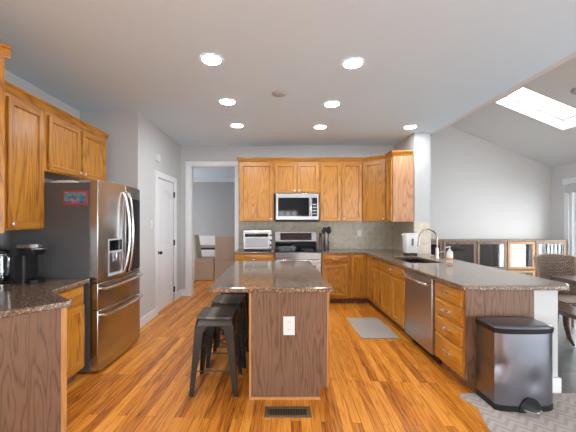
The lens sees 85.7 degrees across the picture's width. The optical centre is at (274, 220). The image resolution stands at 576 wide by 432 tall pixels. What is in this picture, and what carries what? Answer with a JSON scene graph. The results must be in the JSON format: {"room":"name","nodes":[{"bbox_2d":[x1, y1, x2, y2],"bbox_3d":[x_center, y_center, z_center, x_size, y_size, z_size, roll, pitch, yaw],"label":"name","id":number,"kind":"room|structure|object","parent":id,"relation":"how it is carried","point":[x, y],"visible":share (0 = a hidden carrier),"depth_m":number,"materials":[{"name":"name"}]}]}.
{"room":"kitchen","nodes":[
{"label":"kitchen","id":0,"kind":"room"},
{"bbox_2d":[1,70,79,272],"bbox_3d":[-2.650,-0.005,-0.235,0.100,2.910,8.730,0,0,0],"label":"wall","id":1,"kind":"structure","parent":0,"point":[11,78],"depth_m":3.22,"materials":[{"name":"grey paint"}]},
{"bbox_2d":[0,233,0,272],"bbox_3d":[-2.594,0.307,1.915,0.012,0.455,2.030,0,0,0],"label":"trim","id":2,"kind":"structure","parent":1,"relation":"attached to","point":[0,233],"depth_m":2.92,"materials":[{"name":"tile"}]},
{"bbox_2d":[0,57,4,232],"bbox_3d":[-2.468,-0.486,1.919,1.193,1.128,1.002,0,0,-45],"label":"upper cabinet","id":3,"kind":"object","parent":1,"relation":"attached to","point":[2,60],"visible":1,"depth_m":1.99,"materials":[{"name":"brown wood"}]},
{"bbox_2d":[0,43,10,58],"bbox_3d":[-2.117,-1.088,1.597,0.045,0.072,1.153,0,0,45],"label":"crown molding","id":4,"kind":"structure","parent":3,"relation":"attached to","point":[5,50],"depth_m":1.98,"materials":[{"name":"brown wood"}]},
{"bbox_2d":[5,92,43,230],"bbox_3d":[-2.376,-0.486,2.728,0.445,1.128,0.453,0,0,0],"label":"upper cabinet","id":5,"kind":"object","parent":1,"relation":"attached to","point":[24,122],"visible":0.73,"depth_m":2.70,"materials":[{"name":"brown wood"}]},
{"bbox_2d":[44,111,105,181],"bbox_3d":[-2.376,-0.765,3.494,0.445,0.570,1.073,0,0,0],"label":"upper cabinet","id":6,"kind":"object","parent":1,"relation":"attached to","point":[71,152],"visible":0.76,"depth_m":3.36,"materials":[{"name":"brown wood"}]},
{"bbox_2d":[5,80,109,139],"bbox_3d":[-2.178,-1.088,3.250,0.045,0.072,1.580,0,0,0],"label":"crown molding","id":7,"kind":"structure","parent":6,"relation":"attached to","point":[11,89],"depth_m":3.00,"materials":[{"name":"brown wood"}]},
{"bbox_2d":[80,111,137,188],"bbox_3d":[-2.264,-0.005,4.180,0.873,2.910,0.100,0,0,0],"label":"wall","id":8,"kind":"structure","parent":0,"point":[122,126],"depth_m":4.13,"materials":[{"name":"grey paint"}]},
{"bbox_2d":[138,112,180,317],"bbox_3d":[-1.877,-0.005,5.071,0.100,2.910,1.859,0,0,0],"label":"wall","id":9,"kind":"structure","parent":0,"point":[152,140],"depth_m":4.55,"materials":[{"name":"grey paint"}]},
{"bbox_2d":[140,308,154,327],"bbox_3d":[-1.819,1.385,4.415,0.015,0.130,0.570,0,0,0],"label":"baseboard","id":10,"kind":"structure","parent":9,"relation":"attached to","point":[145,319],"depth_m":4.41,"materials":[{"name":"white paint"}]},
{"bbox_2d":[155,154,160,161],"bbox_3d":[-1.804,-0.970,4.765,0.044,0.110,0.130,0,0,0],"label":"door chime","id":11,"kind":"object","parent":9,"relation":"attached to","point":[157,156],"visible":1,"depth_m":4.74,"materials":[{"name":"grey plastic"}]},
{"bbox_2d":[155,170,176,316],"bbox_3d":[-1.816,0.338,5.202,0.022,2.225,1.005,0,0,0],"label":"trim","id":12,"kind":"structure","parent":9,"relation":"attached to","point":[157,173],"depth_m":4.80,"materials":[{"name":"white paint"}]},
{"bbox_2d":[158,178,174,311],"bbox_3d":[-1.824,0.384,5.208,0.110,2.117,0.827,0,0,0],"label":"door","id":13,"kind":"structure","parent":9,"relation":"in","point":[166,194],"depth_m":5.22,"materials":[{"name":"white paint"}]},
{"bbox_2d":[193,182,234,235],"bbox_3d":[-1.000,0.050,9.850,6.000,2.800,0.100,0,0,0],"label":"wall","id":14,"kind":"structure","parent":0,"point":[213,202],"depth_m":9.80,"materials":[{"name":"grey paint"}]},
{"bbox_2d":[193,236,214,266],"bbox_3d":[-1.000,0.958,9.787,6.000,0.985,0.025,0,0,0],"label":"trim","id":15,"kind":"structure","parent":14,"relation":"attached to","point":[204,240],"depth_m":9.79,"materials":[{"name":"white paint"}]},
{"bbox_2d":[193,178,234,181],"bbox_3d":[-1.000,-1.290,9.765,6.000,0.119,0.070,0,0,0],"label":"trim","id":16,"kind":"structure","parent":14,"relation":"attached to","point":[194,179],"depth_m":9.75,"materials":[{"name":"white paint"}]},
{"bbox_2d":[193,168,234,177],"bbox_3d":[-1.000,-1.400,8.010,6.200,0.100,3.780,0,0,0],"label":"ceiling","id":17,"kind":"structure","parent":0,"point":[197,172],"depth_m":8.72,"materials":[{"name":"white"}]},
{"bbox_2d":[67,267,489,431],"bbox_3d":[-0.853,1.500,2.700,6.495,0.100,14.600,0,0,0],"label":"floor","id":18,"kind":"structure","parent":0,"point":[376,385],"depth_m":2.65,"materials":[{"name":"brown wood"}]},
{"bbox_2d":[0,307,66,431],"bbox_3d":[-2.369,1.013,1.862,1.682,0.874,1.080,0,0,-45],"label":"base cabinet","id":19,"kind":"object","parent":18,"relation":"on","point":[33,346],"visible":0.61,"depth_m":1.96,"materials":[{"name":"brown wood"}]},
{"bbox_2d":[0,279,88,317],"bbox_3d":[-1.976,0.555,1.880,1.218,0.038,2.000,0,0,0],"label":"countertop","id":20,"kind":"structure","parent":19,"relation":"on","point":[15,299],"depth_m":2.20,"materials":[{"name":"brown stone"}]},
{"bbox_2d":[0,249,10,283],"bbox_3d":[-2.390,0.393,2.687,0.159,0.285,0.191,0,0,-37],"label":"jug","id":21,"kind":"object","parent":20,"relation":"on","point":[4,277],"visible":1,"depth_m":2.67,"materials":[{"name":"silver glass"}]},
{"bbox_2d":[14,243,47,283],"bbox_3d":[-2.121,0.368,2.720,0.208,0.335,0.190,0,0,0],"label":"coffee machine","id":22,"kind":"object","parent":20,"relation":"on","point":[26,257],"visible":1,"depth_m":2.65,"materials":[{"name":"black plastic"}]},
{"bbox_2d":[27,277,44,283],"bbox_3d":[-2.092,0.520,2.720,0.084,0.030,0.160,0,0,0],"label":"drip tray","id":23,"kind":"object","parent":22,"relation":"on","point":[30,280],"depth_m":2.69,"materials":[{"name":"black plastic"}]},
{"bbox_2d":[56,285,83,384],"bbox_3d":[-2.151,1.013,2.627,0.888,0.874,0.455,0,0,0],"label":"base cabinet","id":24,"kind":"object","parent":18,"relation":"on","point":[75,312],"visible":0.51,"depth_m":2.72,"materials":[{"name":"brown wood"}]},
{"bbox_2d":[11,180,142,372],"bbox_3d":[-2.027,0.529,3.388,0.945,1.842,0.915,0,0,0],"label":"refrigerator","id":25,"kind":"object","parent":18,"relation":"on","point":[98,241],"visible":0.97,"depth_m":2.95,"materials":[{"name":"grey metal"}]},
{"bbox_2d":[56,180,77,181],"bbox_3d":[-2.050,-0.381,3.125,0.240,0.030,0.250,0,0,0],"label":"paper stack","id":26,"kind":"object","parent":25,"relation":"on","point":[56,180],"visible":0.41,"depth_m":3.02,"materials":[{"name":"white paper"}]},
{"bbox_2d":[63,190,87,204],"bbox_3d":[-1.885,-0.218,2.925,0.230,0.140,0.010,0,0,0],"label":"magnet","id":27,"kind":"object","parent":25,"relation":"attached to","point":[70,197],"visible":1,"depth_m":2.92,"materials":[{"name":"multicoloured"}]},
{"bbox_2d":[64,192,84,202],"bbox_3d":[-1.885,-0.218,2.921,0.196,0.106,0.002,0,0,0],"label":"picture","id":28,"kind":"object","parent":27,"relation":"attached to","point":[69,197],"depth_m":2.92},
{"bbox_2d":[193,234,214,279],"bbox_3d":[-1.770,0.895,7.840,0.550,1.090,0.500,0,0,0],"label":"dining chair","id":29,"kind":"object","parent":18,"relation":"on","point":[204,267],"visible":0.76,"depth_m":7.60,"materials":[{"name":"beige fabric"}]},
{"bbox_2d":[201,245,214,249],"bbox_3d":[-1.850,1.075,8.600,1.800,0.750,1.000,0,0,0],"label":"dining table","id":30,"kind":"object","parent":18,"relation":"on","point":[203,247],"visible":0.05,"depth_m":8.19,"materials":[{"name":"brown wood"}]},
{"bbox_2d":[189,307,241,396],"bbox_3d":[-0.510,1.129,2.755,0.400,0.643,0.400,0,0,0],"label":"bar stool","id":31,"kind":"object","parent":18,"relation":"on","point":[225,317],"visible":1,"depth_m":2.60,"materials":[{"name":"black metal"}]},
{"bbox_2d":[215,236,234,281],"bbox_3d":[-1.185,0.895,7.575,0.500,1.090,0.550,0,0,0],"label":"dining chair","id":32,"kind":"object","parent":18,"relation":"on","point":[224,245],"visible":0.7,"depth_m":7.35,"materials":[{"name":"beige fabric"}]},
{"bbox_2d":[205,295,248,367],"bbox_3d":[-0.485,1.129,3.250,0.400,0.643,0.400,0,0,0],"label":"bar stool","id":33,"kind":"object","parent":18,"relation":"on","point":[238,301],"visible":0.78,"depth_m":3.10,"materials":[{"name":"grey metal"}]},
{"bbox_2d":[217,293,248,345],"bbox_3d":[-0.478,1.129,3.745,0.400,0.643,0.400,0,0,0],"label":"bar stool","id":34,"kind":"object","parent":18,"relation":"on","point":[246,297],"visible":0.2,"depth_m":3.58,"materials":[{"name":"grey metal"}]},
{"bbox_2d":[235,254,274,260],"bbox_3d":[-0.353,1.013,5.663,0.693,0.874,0.643,0,0,0],"label":"base cabinet","id":35,"kind":"object","parent":18,"relation":"on","point":[238,257],"visible":0.11,"depth_m":5.38,"materials":[{"name":"brown wood"}]},
{"bbox_2d":[234,249,274,253],"bbox_3d":[-0.359,0.555,5.678,0.711,0.038,0.615,0,0,0],"label":"countertop","id":36,"kind":"structure","parent":35,"relation":"on","point":[238,251],"depth_m":5.45,"materials":[{"name":"brown stone"}]},
{"bbox_2d":[243,229,271,250],"bbox_3d":[-0.315,0.348,5.716,0.520,0.375,0.409,0,0,0],"label":"toaster oven","id":37,"kind":"object","parent":36,"relation":"on","point":[253,239],"visible":1,"depth_m":5.55,"materials":[{"name":"silver metal"}]},
{"bbox_2d":[264,406,311,417],"bbox_3d":[0.095,1.447,2.350,0.350,0.006,0.134,0,0,0],"label":"floor vent","id":38,"kind":"object","parent":18,"relation":"in","point":[270,411],"visible":1,"depth_m":2.35,"materials":[{"name":"brown metal"}]},
{"bbox_2d":[249,293,329,399],"bbox_3d":[0.122,1.013,3.227,0.666,0.874,1.436,0,0,0],"label":"kitchen island","id":39,"kind":"object","parent":18,"relation":"on","point":[281,367],"visible":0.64,"depth_m":2.52,"materials":[{"name":"brown wood"}]},
{"bbox_2d":[209,261,332,292],"bbox_3d":[-0.032,0.555,3.317,0.997,0.038,1.675,0,0,0],"label":"island countertop","id":40,"kind":"structure","parent":39,"relation":"on","point":[241,276],"depth_m":2.84,"materials":[{"name":"brown stone"}]},
{"bbox_2d":[283,316,294,334],"bbox_3d":[0.114,0.850,2.513,0.094,0.151,0.009,0,0,0],"label":"power outlet","id":41,"kind":"object","parent":39,"relation":"attached to","point":[288,321],"visible":1,"depth_m":2.51,"materials":[{"name":"white plastic"}]},
{"bbox_2d":[275,232,320,273],"bbox_3d":[0.400,0.828,5.626,0.800,1.245,0.719,0,0,0],"label":"range","id":42,"kind":"object","parent":18,"relation":"on","point":[289,246],"visible":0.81,"depth_m":5.92,"materials":[{"name":"grey metal"}]},
{"bbox_2d":[275,249,320,252],"bbox_3d":[0.400,0.536,5.630,0.800,0.016,0.580,0,0,0],"label":"cooktop","id":43,"kind":"object","parent":42,"relation":"in","point":[276,250],"depth_m":5.37,"materials":[{"name":"black glass"}]},
{"bbox_2d":[321,254,348,302],"bbox_3d":[1.050,1.013,5.663,0.470,0.874,0.643,0,0,0],"label":"base cabinet","id":44,"kind":"object","parent":18,"relation":"on","point":[334,267],"visible":0.69,"depth_m":5.39,"materials":[{"name":"brown wood"}]},
{"bbox_2d":[348,254,377,308],"bbox_3d":[1.737,1.013,5.518,0.900,0.874,0.935,0,0,0],"label":"base cabinet","id":45,"kind":"object","parent":18,"relation":"on","point":[361,266],"visible":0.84,"depth_m":5.38,"materials":[{"name":"brown wood"}]},
{"bbox_2d":[318,249,568,289],"bbox_3d":[1.666,0.555,4.272,1.708,0.038,3.425,0,0,0],"label":"countertop","id":46,"kind":"structure","parent":45,"relation":"on","point":[462,275],"depth_m":3.17,"materials":[{"name":"stone"}]},
{"bbox_2d":[318,233,322,249],"bbox_3d":[0.855,0.380,5.820,0.060,0.311,0.139,0,0,0],"label":"knife block","id":47,"kind":"object","parent":46,"relation":"on","point":[320,237],"visible":1,"depth_m":5.78,"materials":[{"name":"brown wood"}]},
{"bbox_2d":[323,241,328,249],"bbox_3d":[0.945,0.451,5.720,0.100,0.170,0.100,0,0,0],"label":"utensil crock","id":48,"kind":"object","parent":46,"relation":"on","point":[325,243],"visible":0.96,"depth_m":5.68,"materials":[{"name":"silver metal"}]},
{"bbox_2d":[401,233,417,254],"bbox_3d":[2.144,0.365,4.955,0.245,0.340,0.179,0,0,0],"label":"water jug","id":49,"kind":"object","parent":46,"relation":"on","point":[410,240],"visible":0.98,"depth_m":4.88,"materials":[{"name":"white plastic"}]},
{"bbox_2d":[399,259,430,262],"bbox_3d":[1.942,0.691,4.310,0.455,0.229,0.730,0,0,0],"label":"sink","id":50,"kind":"object","parent":46,"relation":"in","point":[405,260],"visible":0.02,"depth_m":4.66,"materials":[{"name":"black"}]},
{"bbox_2d":[417,229,443,257],"bbox_3d":[2.237,0.322,4.464,0.372,0.427,0.071,0,0,0],"label":"faucet","id":51,"kind":"object","parent":46,"relation":"on","point":[437,252],"visible":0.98,"depth_m":4.46,"materials":[{"name":"silver metal"}]},
{"bbox_2d":[445,246,452,262],"bbox_3d":[2.269,0.432,4.031,0.082,0.208,0.078,0,0,42],"label":"soap bottle","id":52,"kind":"object","parent":46,"relation":"on","point":[449,254],"visible":1,"depth_m":4.00,"materials":[{"name":"white plastic"}]},
{"bbox_2d":[347,318,398,338],"bbox_3d":[1.300,1.443,4.210,0.470,0.014,0.800,0,0,0],"label":"floor mat","id":53,"kind":"object","parent":18,"relation":"on","point":[367,328],"visible":1,"depth_m":4.14,"materials":[{"name":"grey fabric"}]},
{"bbox_2d":[373,257,385,315],"bbox_3d":[1.873,1.013,4.875,0.619,0.874,0.346,0,0,0],"label":"base cabinet","id":54,"kind":"object","parent":18,"relation":"on","point":[376,262],"visible":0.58,"depth_m":4.86,"materials":[{"name":"brown wood"}]},
{"bbox_2d":[380,260,411,338],"bbox_3d":[1.867,1.013,4.241,0.630,0.874,0.918,0,0,0],"label":"base cabinet","id":55,"kind":"object","parent":18,"relation":"on","point":[392,284],"visible":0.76,"depth_m":4.18,"materials":[{"name":"brown wood"}]},
{"bbox_2d":[401,269,441,363],"bbox_3d":[1.844,1.014,3.450,0.652,0.872,0.648,0,0,0],"label":"dishwasher","id":56,"kind":"object","parent":18,"relation":"on","point":[419,289],"visible":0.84,"depth_m":3.37,"materials":[{"name":"grey metal"}]},
{"bbox_2d":[435,280,532,392],"bbox_3d":[1.867,1.013,2.868,0.630,0.874,0.500,0,0,0],"label":"base cabinet","id":57,"kind":"object","parent":18,"relation":"on","point":[456,310],"visible":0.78,"depth_m":2.62,"materials":[{"name":"brown wood"}]},
{"bbox_2d":[0,0,575,145],"bbox_3d":[-0.055,-1.510,0.750,5.290,0.100,10.700,0,0,0],"label":"ceiling","id":58,"kind":"structure","parent":0,"point":[428,64],"depth_m":2.82,"materials":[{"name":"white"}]},
{"bbox_2d":[199,53,222,65],"bbox_3d":[-0.574,-1.455,2.800,0.210,0.008,0.210,0,0,0],"label":"recessed light","id":59,"kind":"object","parent":58,"relation":"in","point":[211,59],"visible":1,"depth_m":2.79,"materials":[{"name":"white paint"}]},
{"bbox_2d":[219,98,235,104],"bbox_3d":[-0.580,-1.455,3.790,0.210,0.008,0.210,0,0,0],"label":"recessed light","id":60,"kind":"object","parent":58,"relation":"in","point":[226,101],"visible":1,"depth_m":3.78,"materials":[{"name":"white paint"}]},
{"bbox_2d":[230,123,243,127],"bbox_3d":[-0.580,-1.455,4.740,0.210,0.008,0.210,0,0,0],"label":"recessed light","id":61,"kind":"object","parent":58,"relation":"in","point":[235,125],"visible":1,"depth_m":4.72,"materials":[{"name":"white paint"}]},
{"bbox_2d":[272,91,285,96],"bbox_3d":[0.046,-1.453,3.560,0.160,0.014,0.160,0,0,0],"label":"smoke detector","id":62,"kind":"object","parent":58,"relation":"attached to","point":[276,93],"visible":1,"depth_m":3.54,"materials":[{"name":"grey plastic"}]},
{"bbox_2d":[313,125,326,128],"bbox_3d":[0.700,-1.455,4.810,0.210,0.008,0.210,0,0,0],"label":"recessed light","id":63,"kind":"object","parent":58,"relation":"in","point":[316,126],"visible":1,"depth_m":4.79,"materials":[{"name":"white paint"}]},
{"bbox_2d":[323,101,340,106],"bbox_3d":[0.711,-1.455,3.870,0.210,0.008,0.210,0,0,0],"label":"recessed light","id":64,"kind":"object","parent":58,"relation":"in","point":[329,103],"visible":1,"depth_m":3.87,"materials":[{"name":"white paint"}]},
{"bbox_2d":[341,57,364,68],"bbox_3d":[0.720,-1.455,2.865,0.210,0.008,0.210,0,0,0],"label":"recessed light","id":65,"kind":"object","parent":58,"relation":"in","point":[353,62],"visible":1,"depth_m":2.85,"materials":[{"name":"white paint"}]},
{"bbox_2d":[403,125,417,128],"bbox_3d":[2.100,-1.455,4.810,0.210,0.008,0.210,0,0,0],"label":"recessed light","id":66,"kind":"object","parent":58,"relation":"in","point":[407,126],"visible":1,"depth_m":4.79,"materials":[{"name":"white paint"}]},
{"bbox_2d":[181,126,549,288],"bbox_3d":[1.841,-0.435,6.150,7.537,3.770,0.300,0,0,0],"label":"wall","id":67,"kind":"structure","parent":0,"point":[480,188],"depth_m":6.20,"materials":[{"name":"grey paint"}]},
{"bbox_2d":[185,161,238,295],"bbox_3d":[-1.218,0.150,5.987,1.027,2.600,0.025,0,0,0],"label":"trim","id":68,"kind":"structure","parent":67,"relation":"attached to","point":[188,164],"depth_m":5.97,"materials":[{"name":"white paint"}]},
{"bbox_2d":[239,162,273,221],"bbox_3d":[-0.339,-0.535,5.811,0.633,1.090,0.375,0,0,0],"label":"upper cabinet","id":69,"kind":"object","parent":67,"relation":"attached to","point":[256,179],"visible":1,"depth_m":5.66,"materials":[{"name":"brown wood"}]},
{"bbox_2d":[236,150,412,161],"bbox_3d":[0.790,-1.118,5.567,3.088,0.072,0.522,0,0,12],"label":"crown molding","id":70,"kind":"structure","parent":69,"relation":"on","point":[392,152],"depth_m":5.62,"materials":[{"name":"brown wood"}]},
{"bbox_2d":[274,162,318,194],"bbox_3d":[0.396,-0.792,5.811,0.832,0.575,0.375,0,0,0],"label":"upper cabinet","id":71,"kind":"object","parent":67,"relation":"attached to","point":[289,177],"visible":0.96,"depth_m":5.66,"materials":[{"name":"brown wood"}]},
{"bbox_2d":[276,194,318,221],"bbox_3d":[0.400,-0.241,5.757,0.776,0.507,0.456,0,0,0],"label":"microwave","id":72,"kind":"object","parent":71,"relation":"attached to","point":[289,207],"visible":1,"depth_m":5.58,"materials":[{"name":"grey metal"}]},
{"bbox_2d":[239,222,392,248],"bbox_3d":[0.800,0.274,5.994,3.000,0.523,0.012,0,0,0],"label":"backsplash","id":73,"kind":"structure","parent":67,"relation":"attached to","point":[343,235],"depth_m":5.99,"materials":[{"name":"tile"}]},
{"bbox_2d":[319,162,361,221],"bbox_3d":[1.206,-0.535,5.811,0.784,1.090,0.375,0,0,0],"label":"upper cabinet","id":74,"kind":"object","parent":67,"relation":"attached to","point":[340,183],"visible":0.94,"depth_m":5.66,"materials":[{"name":"brown wood"}]},
{"bbox_2d":[362,159,386,221],"bbox_3d":[1.950,-0.535,5.677,0.696,1.090,0.616,0,0,0],"label":"upper cabinet","id":75,"kind":"object","parent":67,"relation":"attached to","point":[373,172],"visible":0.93,"depth_m":5.51,"materials":[{"name":"brown wood"}]},
{"bbox_2d":[394,132,429,250],"bbox_3d":[2.430,-0.004,5.554,0.260,2.909,0.889,0,0,0],"label":"wall","id":76,"kind":"structure","parent":0,"point":[419,142],"depth_m":5.11,"materials":[{"name":"grey paint"}]},
{"bbox_2d":[386,155,413,221],"bbox_3d":[2.092,-0.535,5.239,0.389,1.090,0.266,0,0,0],"label":"upper cabinet","id":77,"kind":"object","parent":76,"relation":"attached to","point":[399,168],"visible":1,"depth_m":5.11,"materials":[{"name":"brown wood"}]},
{"bbox_2d":[393,222,414,250],"bbox_3d":[2.294,0.274,5.543,0.012,0.523,0.887,0,0,0],"label":"backsplash","id":78,"kind":"structure","parent":76,"relation":"attached to","point":[399,228],"depth_m":5.65,"materials":[{"name":"tile"}]},
{"bbox_2d":[415,223,430,253],"bbox_3d":[2.431,0.282,5.104,0.262,0.505,0.012,0,0,0],"label":"backsplash","id":79,"kind":"structure","parent":76,"relation":"attached to","point":[425,241],"depth_m":5.10,"materials":[{"name":"tile"}]},
{"bbox_2d":[430,52,575,135],"bbox_3d":[2.630,-1.955,0.850,0.080,0.990,10.700,0,0,0],"label":"wall","id":80,"kind":"structure","parent":0,"point":[572,55],"depth_m":3.40,"materials":[{"name":"white paint"}]},
{"bbox_2d":[450,57,575,166],"bbox_3d":[4.095,-1.767,0.850,3.070,1.471,10.900,0,0,0],"label":"sloped ceiling","id":81,"kind":"structure","parent":0,"point":[512,125],"depth_m":5.22,"materials":[{"name":"white paint"}]},
{"bbox_2d":[507,94,575,119],"bbox_3d":[4.060,-1.861,4.675,1.078,0.499,0.548,0,0,0],"label":"window","id":82,"kind":"structure","parent":81,"relation":"attached to","point":[566,116],"depth_m":4.93,"materials":[{"name":"white paint"}]},
{"bbox_2d":[570,88,575,94],"bbox_3d":[3.957,-1.698,4.060,0.130,0.076,0.135,0,0,-5],"label":"smoke detector","id":83,"kind":"object","parent":81,"relation":"attached to","point":[573,90],"visible":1,"depth_m":4.07,"materials":[{"name":"grey plastic"}]},
{"bbox_2d":[533,290,557,376],"bbox_3d":[2.290,1.014,3.865,0.200,0.872,2.489,0,0,0],"label":"wall","id":84,"kind":"structure","parent":0,"point":[545,302],"depth_m":2.62,"materials":[{"name":"grey paint"}]},
{"bbox_2d":[553,377,560,392],"bbox_3d":[2.297,1.385,2.610,0.215,0.130,0.020,0,0,0],"label":"baseboard","id":85,"kind":"structure","parent":84,"relation":"attached to","point":[556,380],"depth_m":2.60,"materials":[{"name":"white paint"}]},
{"bbox_2d":[550,162,575,254],"bbox_3d":[5.560,0.140,0.850,0.100,2.620,10.700,0,0,0],"label":"wall","id":86,"kind":"structure","parent":0,"point":[557,173],"depth_m":6.03,"materials":[{"name":"grey paint"}]},
{"bbox_2d":[562,177,575,254],"bbox_3d":[5.492,0.325,4.790,0.035,2.250,2.240,0,0,0],"label":"trim","id":87,"kind":"structure","parent":86,"relation":"attached to","point":[567,181],"depth_m":5.82,"materials":[{"name":"white paint"}]},
{"bbox_2d":[570,184,575,256],"bbox_3d":[5.560,0.381,4.790,0.090,2.138,2.016,0,0,0],"label":"window","id":88,"kind":"structure","parent":86,"relation":"in","point":[572,194],"depth_m":5.75,"materials":[{"name":"white paint"}]},
{"bbox_2d":[564,184,575,192],"bbox_3d":[5.462,-0.600,4.790,0.053,0.140,2.060,0,0,0],"label":"roller shade","id":89,"kind":"object","parent":88,"relation":"attached to","point":[567,188],"visible":1,"depth_m":5.72,"materials":[{"name":"grey"}]},
{"bbox_2d":[558,314,575,392],"bbox_3d":[4.003,1.500,0.850,3.214,0.100,10.900,0,0,0],"label":"floor tile","id":90,"kind":"structure","parent":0,"point":[566,351],"depth_m":3.25,"materials":[{"name":"stone"}]},
{"bbox_2d":[431,239,442,256],"bbox_3d":[2.875,0.905,5.974,0.506,1.090,0.392,0,0,0],"label":"display cabinet","id":91,"kind":"object","parent":90,"relation":"on","point":[433,241],"visible":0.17,"depth_m":5.79,"materials":[{"name":"brown wood"}]},
{"bbox_2d":[438,239,476,263],"bbox_3d":[3.447,0.905,5.974,0.631,1.090,0.392,0,0,0],"label":"display cabinet","id":92,"kind":"object","parent":90,"relation":"on","point":[465,250],"visible":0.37,"depth_m":5.96,"materials":[{"name":"brown wood"}]},
{"bbox_2d":[468,239,506,269],"bbox_3d":[4.050,0.905,5.974,0.566,1.090,0.392,0,0,0],"label":"display cabinet","id":93,"kind":"object","parent":90,"relation":"on","point":[490,252],"visible":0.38,"depth_m":6.01,"materials":[{"name":"brown wood"}]},
{"bbox_2d":[498,239,534,275],"bbox_3d":[4.598,0.905,5.974,0.521,1.090,0.392,0,0,0],"label":"display cabinet","id":94,"kind":"object","parent":90,"relation":"on","point":[520,252],"visible":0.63,"depth_m":5.88,"materials":[{"name":"brown wood"}]},
{"bbox_2d":[458,393,575,431],"bbox_3d":[2.350,1.444,2.147,1.900,0.012,0.893,0,0,0],"label":"rug","id":95,"kind":"object","parent":90,"relation":"on","point":[562,418],"visible":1,"depth_m":2.27,"materials":[{"name":"grey fabric"}]},
{"bbox_2d":[475,317,553,413],"bbox_3d":[1.897,1.116,2.425,0.459,0.644,0.318,0,0,0],"label":"trash can","id":96,"kind":"object","parent":95,"relation":"on","point":[514,369],"visible":1,"depth_m":2.34,"materials":[{"name":"silver metal"}]},
{"bbox_2d":[524,239,566,276],"bbox_3d":[5.150,0.905,5.974,0.576,1.090,0.392,0,0,0],"label":"display cabinet","id":97,"kind":"object","parent":90,"relation":"on","point":[542,246],"visible":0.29,"depth_m":5.88,"materials":[{"name":"brown wood"}]},
{"bbox_2d":[533,253,575,338],"bbox_3d":[3.830,0.953,4.072,0.582,0.995,0.584,0,0,0],"label":"rattan chair","id":98,"kind":"object","parent":90,"relation":"on","point":[547,265],"visible":0.66,"depth_m":4.26,"materials":[{"name":"brown wicker"}]},
{"bbox_2d":[550,276,575,284],"bbox_3d":[4.095,1.070,3.070,1.250,0.760,1.700,0,0,0],"label":"table","id":99,"kind":"object","parent":90,"relation":"on","point":[571,280],"visible":0.96,"depth_m":3.75,"materials":[{"name":"brown wood"}]},
{"bbox_2d":[558,302,575,345],"bbox_3d":[3.300,1.213,3.250,0.340,0.457,1.100,0,0,0],"label":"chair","id":100,"kind":"object","parent":90,"relation":"on","point":[566,310],"visible":0.52,"depth_m":3.56,"materials":[{"name":"brown wood"}]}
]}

